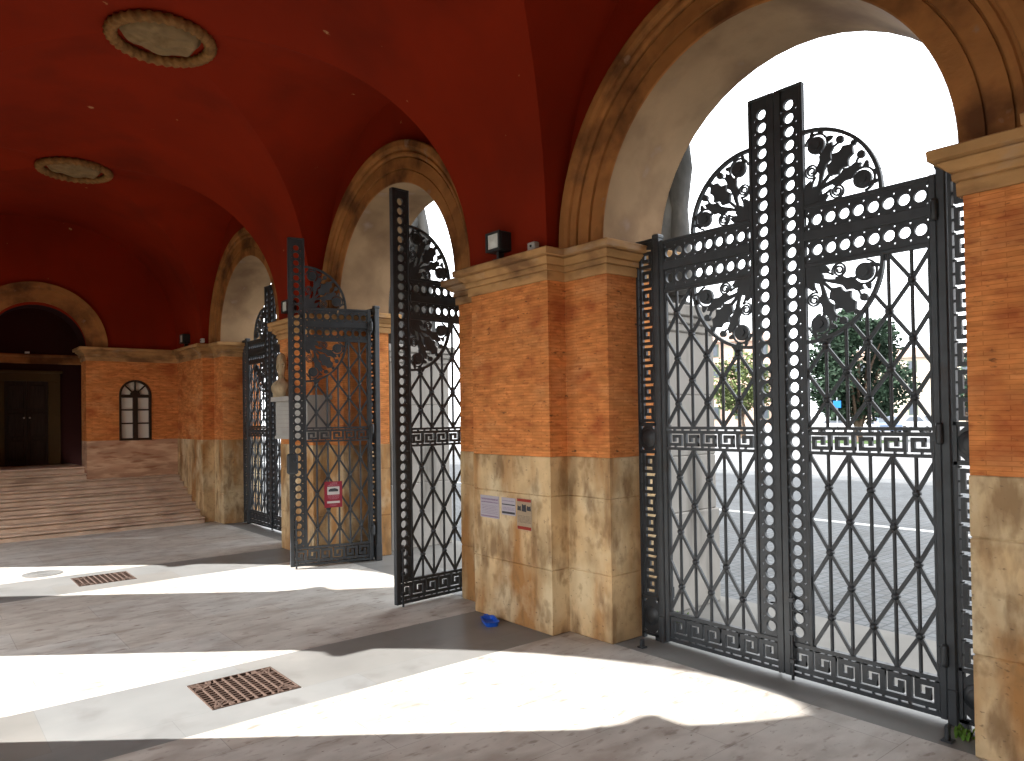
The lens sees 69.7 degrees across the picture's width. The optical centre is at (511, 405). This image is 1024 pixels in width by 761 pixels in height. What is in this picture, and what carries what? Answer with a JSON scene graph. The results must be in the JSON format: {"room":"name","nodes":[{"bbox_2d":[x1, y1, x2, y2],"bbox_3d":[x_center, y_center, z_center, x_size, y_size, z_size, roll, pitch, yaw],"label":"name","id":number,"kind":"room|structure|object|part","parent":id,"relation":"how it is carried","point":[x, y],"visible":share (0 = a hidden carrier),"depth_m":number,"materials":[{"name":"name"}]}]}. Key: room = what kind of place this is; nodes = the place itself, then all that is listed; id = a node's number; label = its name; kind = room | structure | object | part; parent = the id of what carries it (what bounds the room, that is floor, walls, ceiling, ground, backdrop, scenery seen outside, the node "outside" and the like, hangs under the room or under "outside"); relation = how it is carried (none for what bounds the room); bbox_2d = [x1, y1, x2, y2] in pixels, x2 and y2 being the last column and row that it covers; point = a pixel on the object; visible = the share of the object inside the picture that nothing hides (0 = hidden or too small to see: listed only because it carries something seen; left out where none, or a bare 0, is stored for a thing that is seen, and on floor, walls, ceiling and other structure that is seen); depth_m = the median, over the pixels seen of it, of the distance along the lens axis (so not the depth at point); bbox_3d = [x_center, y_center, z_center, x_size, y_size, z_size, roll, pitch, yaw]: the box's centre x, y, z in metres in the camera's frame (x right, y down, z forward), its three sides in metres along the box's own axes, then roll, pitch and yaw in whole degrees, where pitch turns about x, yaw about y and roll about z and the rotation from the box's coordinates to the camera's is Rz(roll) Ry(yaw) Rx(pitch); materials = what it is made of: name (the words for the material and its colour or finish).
{"room":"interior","nodes":[
{"label":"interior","id":0,"kind":"room"},
{"bbox_2d":[0,308,81,465],"bbox_3d":[-9.459,-0.497,14.396,2.700,3.700,1.380,0,-1,-40],"label":"wall","id":1,"kind":"structure","parent":0,"point":[50,341],"depth_m":14.99,"materials":[{"name":"red paint"}]},
{"bbox_2d":[0,369,62,466],"bbox_3d":[-9.658,0.255,14.640,1.240,1.900,0.120,0,-1,-40],"label":"door","id":2,"kind":"structure","parent":1,"relation":"in","point":[30,400],"depth_m":14.68,"materials":[{"name":"brown wood"}]},
{"bbox_2d":[0,215,177,478],"bbox_3d":[-8.870,-1.116,13.680,5.440,5.700,0.764,0,-1,-40],"label":"wall","id":3,"kind":"structure","parent":0,"point":[120,316],"depth_m":14.19,"materials":[{"name":"red paint"}]},
{"bbox_3d":[-7.610,-0.973,14.716,1.944,0.262,0.764,0,-1,-40],"label":"cornice","id":4,"kind":"part","parent":3,"relation":"part of","materials":[{"name":"beige stone"}]},
{"bbox_3d":[-7.579,-0.089,14.720,1.730,1.555,0.496,0,-1,-40],"label":"brick panel","id":5,"kind":"part","parent":3,"relation":"part of","materials":[{"name":"orange brick"}]},
{"bbox_2d":[119,380,151,440],"bbox_3d":[-7.461,0.100,14.554,0.580,1.190,0.135,0,-1,-40],"label":"window","id":6,"kind":"structure","parent":3,"relation":"in","point":[135,401],"depth_m":14.52,"materials":[{"name":"beige glass"}]},
{"bbox_2d":[0,0,618,348],"bbox_3d":[-2.116,-2.478,5.493,5.258,2.380,20.819,0,-1,-40],"label":"ceiling","id":7,"kind":"structure","parent":0,"point":[264,133],"depth_m":7.87,"materials":[{"name":"red paint"}]},
{"bbox_2d":[34,156,113,183],"bbox_3d":[-6.479,-3.471,10.900,1.019,0.123,1.019,0,-1,-40],"label":"roundel","id":8,"kind":"object","parent":7,"relation":"attached to","point":[69,169],"visible":1,"depth_m":10.80,"materials":[{"name":"stone"}]},
{"bbox_2d":[102,9,217,67],"bbox_3d":[-3.433,-3.571,7.210,1.019,0.123,1.019,0,-1,-40],"label":"roundel","id":9,"kind":"object","parent":7,"relation":"attached to","point":[164,34],"visible":1,"depth_m":7.11,"materials":[{"name":"stone"}]},
{"bbox_2d":[0,521,986,760],"bbox_3d":[-1.899,2.006,5.246,6.660,0.001,21.450,0,-1,-40],"label":"floor","id":10,"kind":"structure","parent":0,"point":[104,671],"depth_m":5.30,"materials":[{"name":"stone"}]},
{"bbox_2d":[21,570,62,577],"bbox_3d":[-5.914,2.122,9.262,0.440,0.006,0.440,0,-1,-40],"label":"manhole cover","id":11,"kind":"object","parent":10,"relation":"on","point":[43,573],"depth_m":9.25,"materials":[{"name":"grey stone"}]},
{"bbox_2d":[0,464,204,542],"bbox_3d":[-8.612,1.699,13.379,4.832,1.053,3.329,0,-1,-40],"label":"stone staircase","id":12,"kind":"structure","parent":10,"relation":"on","point":[37,502],"depth_m":13.26,"materials":[{"name":"stone"}]},
{"bbox_2d":[71,571,136,586],"bbox_3d":[-4.951,2.278,8.925,0.614,0.355,0.579,0,-1,-40],"label":"drain grate","id":13,"kind":"object","parent":10,"relation":"in","point":[124,575],"visible":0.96,"depth_m":8.92,"materials":[{"name":"metal"}]},
{"bbox_2d":[187,667,300,710],"bbox_3d":[-1.906,2.178,5.235,0.614,0.355,0.579,0,-1,-40],"label":"drain grate","id":14,"kind":"object","parent":10,"relation":"in","point":[235,689],"visible":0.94,"depth_m":5.22,"materials":[{"name":"metal"}]},
{"bbox_3d":[-2.208,2.015,5.254,0.145,0.019,0.145,0,-1,-40],"label":"corner plate","id":15,"kind":"part","parent":14,"relation":"part of","materials":[{"name":"metal"}]},
{"bbox_3d":[-1.950,2.006,4.940,0.145,0.019,0.145,0,-1,-40],"label":"corner plate","id":16,"kind":"part","parent":14,"relation":"part of","materials":[{"name":"metal"}]},
{"bbox_3d":[-1.868,2.014,5.535,0.145,0.019,0.145,0,-1,-40],"label":"corner plate","id":17,"kind":"part","parent":14,"relation":"part of","materials":[{"name":"metal"}]},
{"bbox_3d":[-1.609,2.005,5.221,0.145,0.019,0.145,0,-1,-40],"label":"corner plate","id":18,"kind":"part","parent":14,"relation":"part of","materials":[{"name":"metal"}]},
{"bbox_2d":[242,338,250,523],"bbox_3d":[-4.905,0.473,13.600,0.090,3.400,0.262,0,-1,-40],"label":"gate panel","id":19,"kind":"object","parent":10,"relation":"on","point":[244,358],"visible":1,"depth_m":13.62,"materials":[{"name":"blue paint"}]},
{"bbox_3d":[-4.927,0.479,13.626,0.060,0.260,0.194,0,-1,-40],"label":"medallion frame","id":20,"kind":"part","parent":19,"relation":"part of","materials":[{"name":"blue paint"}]},
{"bbox_3d":[-4.904,1.993,13.604,0.060,0.360,0.194,0,-1,-40],"label":"medallion frame","id":21,"kind":"part","parent":19,"relation":"part of","materials":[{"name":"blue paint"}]},
{"bbox_3d":[-4.843,0.471,13.525,0.090,3.400,0.068,0,-1,-40],"label":"hinge post","id":22,"kind":"part","parent":19,"relation":"part of","materials":[{"name":"grey metal"}]},
{"bbox_2d":[247,285,270,527],"bbox_3d":[-4.486,0.048,13.116,0.101,4.211,1.085,0,-1,-40],"label":"gate leaf","id":23,"kind":"object","parent":10,"relation":"on","point":[257,349],"visible":0.99,"depth_m":13.07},
{"bbox_3d":[-4.544,-0.959,13.158,0.048,0.435,0.869,0,-1,-40],"label":"perforated rail","id":24,"kind":"part","parent":23,"relation":"part of","materials":[{"name":"grey metal"}]},
{"bbox_2d":[269,284,281,530],"bbox_3d":[-3.819,0.025,12.256,0.101,4.211,1.085,0,-1,-40],"label":"gate leaf","id":25,"kind":"object","parent":10,"relation":"on","point":[274,347],"visible":0.44,"depth_m":12.57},
{"bbox_3d":[-3.790,-0.984,12.244,0.048,0.435,0.869,0,-1,-40],"label":"perforated rail","id":26,"kind":"part","parent":25,"relation":"part of","materials":[{"name":"black metal"}]},
{"bbox_2d":[286,237,374,568],"bbox_3d":[-2.352,-0.036,9.553,1.116,4.211,0.122,0,-1,-26],"label":"gate leaf","id":27,"kind":"object","parent":10,"relation":"on","point":[307,305],"visible":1,"depth_m":9.51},
{"bbox_2d":[324,481,341,507],"bbox_3d":[-2.310,1.155,9.514,0.228,0.335,0.016,0,-1,-26],"label":"notice sign","id":28,"kind":"object","parent":27,"relation":"attached to","point":[333,489],"visible":1,"depth_m":9.51,"materials":[{"name":"red"}]},
{"bbox_2d":[327,486,338,494],"bbox_3d":[-2.308,1.106,9.510,0.156,0.103,0.002,0,-1,-26],"label":"picture","id":29,"kind":"object","parent":28,"relation":"on","point":[331,490],"depth_m":9.51},
{"bbox_3d":[-2.316,-1.044,9.611,0.869,0.435,0.048,0,-1,-26],"label":"perforated rail","id":30,"kind":"part","parent":27,"relation":"part of","materials":[{"name":"black metal"}]},
{"bbox_2d":[367,305,382,560],"bbox_3d":[-1.860,0.373,9.911,0.090,3.400,0.262,0,-1,-40],"label":"gate panel","id":31,"kind":"object","parent":10,"relation":"on","point":[375,355],"visible":0.61,"depth_m":9.82,"materials":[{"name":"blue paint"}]},
{"bbox_3d":[-1.859,1.893,9.915,0.060,0.360,0.194,0,-1,-40],"label":"medallion frame","id":32,"kind":"part","parent":31,"relation":"part of","materials":[{"name":"black metal"}]},
{"bbox_3d":[-1.798,0.371,9.836,0.090,3.400,0.068,0,-1,-40],"label":"hinge post","id":33,"kind":"part","parent":31,"relation":"part of","materials":[{"name":"black metal"}]},
{"bbox_2d":[389,187,462,606],"bbox_3d":[-0.787,-0.087,7.729,1.085,4.211,0.101,0,-1,-44],"label":"gate leaf","id":34,"kind":"object","parent":10,"relation":"on","point":[411,320],"visible":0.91,"depth_m":7.57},
{"bbox_3d":[-0.779,-1.094,7.789,0.869,0.435,0.048,0,-1,-44],"label":"perforated rail","id":35,"kind":"part","parent":34,"relation":"part of","materials":[{"name":"black metal"}]},
{"bbox_2d":[480,614,499,626],"bbox_3d":[-0.208,1.978,6.759,0.140,0.049,0.294,-1,-1,-16],"label":"tray","id":36,"kind":"object","parent":10,"relation":"on","point":[488,620],"visible":1,"depth_m":6.77,"materials":[{"name":"plastic"}]},
{"bbox_2d":[637,638,646,648],"bbox_3d":[1.058,1.937,5.982,0.060,0.070,0.060,0,-1,-40],"label":"gate stop","id":37,"kind":"object","parent":10,"relation":"on","point":[642,642],"visible":1,"depth_m":5.97,"materials":[{"name":"black metal"}]},
{"bbox_2d":[636,234,668,642],"bbox_3d":[1.185,0.273,6.221,0.090,3.400,0.262,0,-1,-40],"label":"gate post","id":38,"kind":"object","parent":10,"relation":"on","point":[650,437],"visible":0.99,"depth_m":6.21,"materials":[{"name":"black metal"}]},
{"bbox_3d":[1.139,-1.358,6.271,0.040,0.085,0.194,0,-1,-40],"label":"medallion frame","id":39,"kind":"part","parent":38,"relation":"part of","materials":[{"name":"black metal"}]},
{"bbox_3d":[1.163,0.279,6.247,0.060,0.260,0.194,0,-1,-40],"label":"medallion frame","id":40,"kind":"part","parent":38,"relation":"part of","materials":[{"name":"black metal"}]},
{"bbox_3d":[1.186,1.794,6.225,0.060,0.360,0.194,0,-1,-40],"label":"medallion frame","id":41,"kind":"part","parent":38,"relation":"part of","materials":[{"name":"black metal"}]},
{"bbox_3d":[1.247,0.271,6.146,0.090,3.400,0.068,0,-1,-40],"label":"hinge post","id":42,"kind":"part","parent":38,"relation":"part of","materials":[{"name":"black metal"}]},
{"bbox_2d":[659,92,784,672],"bbox_3d":[1.605,-0.152,5.737,0.101,4.211,1.085,0,-1,-40],"label":"gate leaf","id":43,"kind":"object","parent":10,"relation":"on","point":[747,280],"visible":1,"depth_m":5.62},
{"bbox_3d":[1.546,-1.159,5.779,0.048,0.435,0.869,0,-1,-40],"label":"perforated rail","id":44,"kind":"part","parent":43,"relation":"part of","materials":[{"name":"black metal"}]},
{"bbox_2d":[773,81,948,719],"bbox_3d":[2.271,-0.174,4.877,0.101,4.211,1.085,0,-1,-40],"label":"gate leaf","id":45,"kind":"object","parent":10,"relation":"on","point":[809,198],"visible":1,"depth_m":4.91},
{"bbox_3d":[2.300,-1.183,4.865,0.048,0.435,0.869,0,-1,-40],"label":"perforated rail","id":46,"kind":"part","parent":45,"relation":"part of","materials":[{"name":"grey metal"}]},
{"bbox_2d":[940,723,954,743],"bbox_3d":[2.494,1.877,4.212,0.060,0.095,0.060,0,-1,-40],"label":"gate stop","id":47,"kind":"object","parent":10,"relation":"on","point":[947,738],"visible":1,"depth_m":4.20,"materials":[{"name":"black metal"}]},
{"bbox_2d":[933,165,974,729],"bbox_3d":[2.703,0.223,4.381,0.090,3.400,0.262,0,-1,-40],"label":"gate post","id":48,"kind":"object","parent":10,"relation":"on","point":[960,688],"visible":0.39,"depth_m":4.41,"materials":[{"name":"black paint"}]},
{"bbox_3d":[2.642,0.225,4.456,0.090,3.400,0.068,0,-1,-40],"label":"hinge post","id":49,"kind":"part","parent":48,"relation":"part of","materials":[{"name":"grey metal"}]},
{"bbox_3d":[2.725,0.228,4.355,0.060,0.260,0.194,0,-1,-40],"label":"medallion frame","id":50,"kind":"part","parent":48,"relation":"part of","materials":[{"name":"grey metal"}]},
{"bbox_3d":[2.748,1.742,4.332,0.060,0.360,0.194,0,-1,-40],"label":"medallion frame","id":51,"kind":"part","parent":48,"relation":"part of","materials":[{"name":"grey metal"}]},
{"bbox_2d":[954,723,974,741],"bbox_3d":[2.621,1.896,4.259,0.135,0.055,0.116,0,-1,-40],"label":"tuft","id":52,"kind":"object","parent":10,"relation":"on","point":[962,734],"visible":0.98,"depth_m":4.25,"materials":[{"name":"green plant"}]},
{"bbox_2d":[172,0,1023,760],"bbox_3d":[0.140,-1.096,7.281,1.174,6.200,22.035,0,-1,-40],"label":"wall","id":53,"kind":"structure","parent":0,"point":[548,334],"depth_m":6.27,"materials":[{"name":"orange brick"}]},
{"bbox_2d":[179,334,189,346],"bbox_3d":[-6.360,-1.253,14.342,0.172,0.248,0.207,0,-1,-40],"label":"floodlight","id":54,"kind":"object","parent":53,"relation":"on","point":[184,338],"visible":0.91,"depth_m":14.27,"materials":[{"name":"black plastic"}]},
{"bbox_3d":[-5.803,-1.004,14.482,1.174,0.262,2.427,0,-1,-40],"label":"cornice","id":55,"kind":"part","parent":53,"relation":"part of","materials":[{"name":"beige stone"}]},
{"bbox_2d":[281,300,296,317],"bbox_3d":[-3.159,-1.358,10.463,0.172,0.248,0.207,0,-1,-40],"label":"floodlight","id":56,"kind":"object","parent":53,"relation":"on","point":[284,308],"visible":0.56,"depth_m":10.41,"materials":[{"name":"black plastic"}]},
{"bbox_2d":[271,395,331,439],"bbox_3d":[-2.971,0.176,10.349,0.392,0.600,1.177,0,-1,-40],"label":"block","id":57,"kind":"object","parent":53,"relation":"attached to","point":[282,403],"visible":0.59,"depth_m":10.08,"materials":[{"name":"stone"}]},
{"bbox_2d":[271,353,287,396],"bbox_3d":[-3.322,-0.435,10.597,0.248,0.640,0.453,0,-1,-40],"label":"bust","id":58,"kind":"object","parent":57,"relation":"on","point":[279,388],"visible":0.91,"depth_m":10.52,"materials":[{"name":"yellow stone"}]},
{"bbox_3d":[-2.745,-1.104,10.776,1.174,0.262,2.386,0,-1,-40],"label":"cornice","id":59,"kind":"part","parent":53,"relation":"part of","materials":[{"name":"beige stone"}]},
{"bbox_2d":[480,495,498,518],"bbox_3d":[-0.211,0.966,6.994,0.006,0.210,0.285,0,-1,-40],"label":"paper notice","id":60,"kind":"object","parent":53,"relation":"attached to","point":[489,504],"visible":1,"depth_m":6.99,"materials":[{"name":"purple"}]},
{"bbox_2d":[485,230,510,259],"bbox_3d":[-0.114,-1.458,6.773,0.172,0.248,0.207,0,-1,-40],"label":"floodlight","id":61,"kind":"object","parent":53,"relation":"on","point":[498,242],"visible":0.95,"depth_m":6.71,"materials":[{"name":"black plastic"}]},
{"bbox_2d":[501,497,515,515],"bbox_3d":[-0.032,0.935,6.776,0.006,0.160,0.200,0,-1,-40],"label":"paper notice","id":62,"kind":"object","parent":53,"relation":"attached to","point":[508,504],"visible":1,"depth_m":6.77,"materials":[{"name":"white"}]},
{"bbox_2d":[517,498,531,530],"bbox_3d":[0.110,0.981,6.604,0.006,0.282,0.205,0,-1,-40],"label":"paper notice","id":63,"kind":"object","parent":53,"relation":"attached to","point":[524,506],"visible":1,"depth_m":6.60,"materials":[{"name":"white paper"}]},
{"bbox_2d":[517,504,530,511],"bbox_3d":[0.108,0.925,6.603,0.002,0.068,0.184,0,-1,-40],"label":"picture","id":64,"kind":"object","parent":63,"relation":"attached to","point":[520,507],"depth_m":6.60,"materials":[{"name":"black"}]},
{"bbox_2d":[527,241,538,249],"bbox_3d":[0.182,-1.381,6.412,0.069,0.075,0.100,0,-1,-40],"label":"sensor box","id":65,"kind":"object","parent":53,"relation":"on","point":[532,245],"visible":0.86,"depth_m":6.38,"materials":[{"name":"white plastic"}]},
{"bbox_3d":[0.300,-1.204,7.086,1.174,0.262,2.386,0,-1,-40],"label":"cornice","id":66,"kind":"part","parent":53,"relation":"part of","materials":[{"name":"beige stone"}]},
{"bbox_3d":[3.345,-1.304,3.396,1.174,0.262,2.386,0,-1,-40],"label":"cornice","id":67,"kind":"part","parent":53,"relation":"part of","materials":[{"name":"beige stone"}]},
{"label":"outside","id":68,"kind":"structure","parent":0,"visible":0},
{"bbox_2d":[262,446,972,648],"bbox_3d":[-8.224,2.634,32.047,14.900,0.218,180.000,0,-1,-40],"label":"road","id":69,"kind":"structure","parent":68,"point":[905,563],"depth_m":10.47,"materials":[{"name":"grey asphalt"}]},
{"bbox_2d":[263,462,971,536],"bbox_3d":[-3.042,2.318,23.363,0.200,0.005,80.000,0,-1,-40],"label":"road marking","id":70,"kind":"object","parent":69,"relation":"on","point":[815,519],"depth_m":12.45,"materials":[{"name":"white paint"}]},
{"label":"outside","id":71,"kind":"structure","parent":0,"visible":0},
{"bbox_2d":[262,416,969,480],"bbox_3d":[76.765,2.758,128.118,238.500,0.218,340.000,0,-1,-40],"label":"road","id":72,"kind":"structure","parent":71,"point":[878,463],"depth_m":29.47,"materials":[{"name":"grey asphalt"}]},
{"bbox_2d":[713,350,770,437],"bbox_3d":[17.087,-0.789,55.157,4.475,6.683,5.080,0,-1,-40],"label":"tree","id":73,"kind":"object","parent":72,"relation":"on","point":[730,403],"visible":0.42,"depth_m":54.40,"materials":[{"name":"green plant"}]},
{"bbox_2d":[713,331,770,425],"bbox_3d":[33.547,-4.119,115.031,14.800,14.550,10.900,-1,-1,16],"label":"apartment building","id":74,"kind":"structure","parent":72,"relation":"on","point":[729,350],"depth_m":110.02,"materials":[{"name":"concrete"}]},
{"bbox_3d":[30.372,-8.173,110.729,1.000,1.600,0.030,-1,-1,16],"label":"pane","id":75,"kind":"part","parent":74,"relation":"part of","materials":[{"name":"blue glass"}]},
{"bbox_2d":[833,397,840,436],"bbox_3d":[18.594,0.914,42.029,0.400,2.700,0.100,-1,-1,20],"label":"street sign","id":76,"kind":"object","parent":72,"relation":"on","point":[837,404],"visible":0.68,"depth_m":42.00,"materials":[{"name":"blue metal"}]},
{"bbox_3d":[18.568,-0.035,42.010,0.400,0.400,0.030,-1,-1,20],"label":"panel","id":77,"kind":"part","parent":76,"relation":"part of","materials":[{"name":"blue metal"}]},
{"bbox_2d":[812,417,873,431],"bbox_3d":[26.034,1.661,58.010,4.240,1.450,1.720,-2,-1,40],"label":"car","id":78,"kind":"object","parent":72,"relation":"on","point":[822,423],"visible":0.27,"depth_m":57.65,"materials":[{"name":"white paint"}]},
{"bbox_2d":[811,440,908,443],"bbox_3d":[21.280,2.264,45.706,5.000,0.032,4.500,0,-1,-40],"label":"lawn","id":79,"kind":"structure","parent":72,"relation":"on","point":[841,441],"depth_m":44.77,"materials":[{"name":"green plant"}]},
{"bbox_2d":[801,309,922,441],"bbox_3d":[21.197,-1.828,45.249,6.633,8.427,7.130,-1,-1,11],"label":"tree","id":80,"kind":"object","parent":79,"relation":"on","point":[880,340],"visible":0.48,"depth_m":43.69,"materials":[{"name":"green plant"}]},
{"bbox_2d":[872,416,902,431],"bbox_3d":[30.409,1.623,59.936,1.720,1.450,4.240,-1,-1,15],"label":"car","id":81,"kind":"object","parent":72,"relation":"on","point":[880,422],"visible":0.22,"depth_m":58.64,"materials":[{"name":"blue paint"}]},
{"bbox_2d":[851,347,966,421],"bbox_3d":[68.265,-3.490,125.460,26.800,12.550,12.900,-1,-1,28],"label":"apartment building","id":82,"kind":"structure","parent":72,"relation":"on","point":[922,365],"depth_m":119.80,"materials":[{"name":"concrete"}]},
{"bbox_2d":[900,415,931,431],"bbox_3d":[33.687,1.576,60.048,1.720,1.450,4.240,-1,-1,-10],"label":"car","id":83,"kind":"object","parent":72,"relation":"on","point":[922,420],"visible":0.22,"depth_m":59.60,"materials":[{"name":"silver metal"}]},
{"bbox_2d":[958,349,968,421],"bbox_3d":[43.029,-1.474,69.927,4.718,7.708,4.944,0,-1,-40],"label":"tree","id":84,"kind":"object","parent":72,"relation":"on","point":[965,378],"visible":0.02,"depth_m":69.39,"materials":[{"name":"green plant"}]},
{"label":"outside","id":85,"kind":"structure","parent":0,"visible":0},
{"bbox_2d":[262,500,973,698],"bbox_3d":[-14.510,2.647,26.859,1.400,0.230,180.000,0,-1,-40],"label":"sidewalk","id":86,"kind":"structure","parent":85,"point":[912,661],"depth_m":6.35,"materials":[{"name":"grey concrete"}]},
{"bbox_2d":[389,344,454,550],"bbox_3d":[-1.820,0.626,11.492,1.180,2.980,1.650,0,-1,-40],"label":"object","id":87,"kind":"object","parent":86,"relation":"on","point":[426,373],"visible":0.27,"depth_m":10.96,"materials":[{"name":"stone"}]},
{"bbox_2d":[398,247,405,343],"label":"statue","id":88,"kind":"object","parent":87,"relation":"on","point":[400,278],"depth_m":11.02,"materials":[{"name":"grey stone"}]},
{"bbox_2d":[409,208,431,293],"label":"statue","id":89,"kind":"object","parent":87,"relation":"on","point":[420,222],"depth_m":11.07,"materials":[{"name":"grey stone"}]},
{"bbox_2d":[410,306,432,313],"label":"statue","id":90,"kind":"object","parent":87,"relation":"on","point":[423,309],"depth_m":11.10,"materials":[{"name":"grey stone"}]},
{"bbox_2d":[411,321,437,345],"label":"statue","id":91,"kind":"object","parent":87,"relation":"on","point":[433,328],"depth_m":11.14,"materials":[{"name":"grey stone"}]},
{"bbox_2d":[668,302,720,611],"bbox_3d":[1.225,0.526,7.802,1.180,2.980,1.650,0,-1,-40],"label":"pillar","id":92,"kind":"structure","parent":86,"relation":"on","point":[685,310],"depth_m":7.29,"materials":[{"name":"stone"}]},
{"bbox_2d":[661,144,692,304],"bbox_3d":[1.283,-2.461,7.815,1.190,2.990,1.219,-1,-1,-15],"label":"statue","id":93,"kind":"object","parent":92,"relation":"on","point":[676,217],"visible":0.06,"depth_m":7.39,"materials":[{"name":"grey stone"}]}
]}

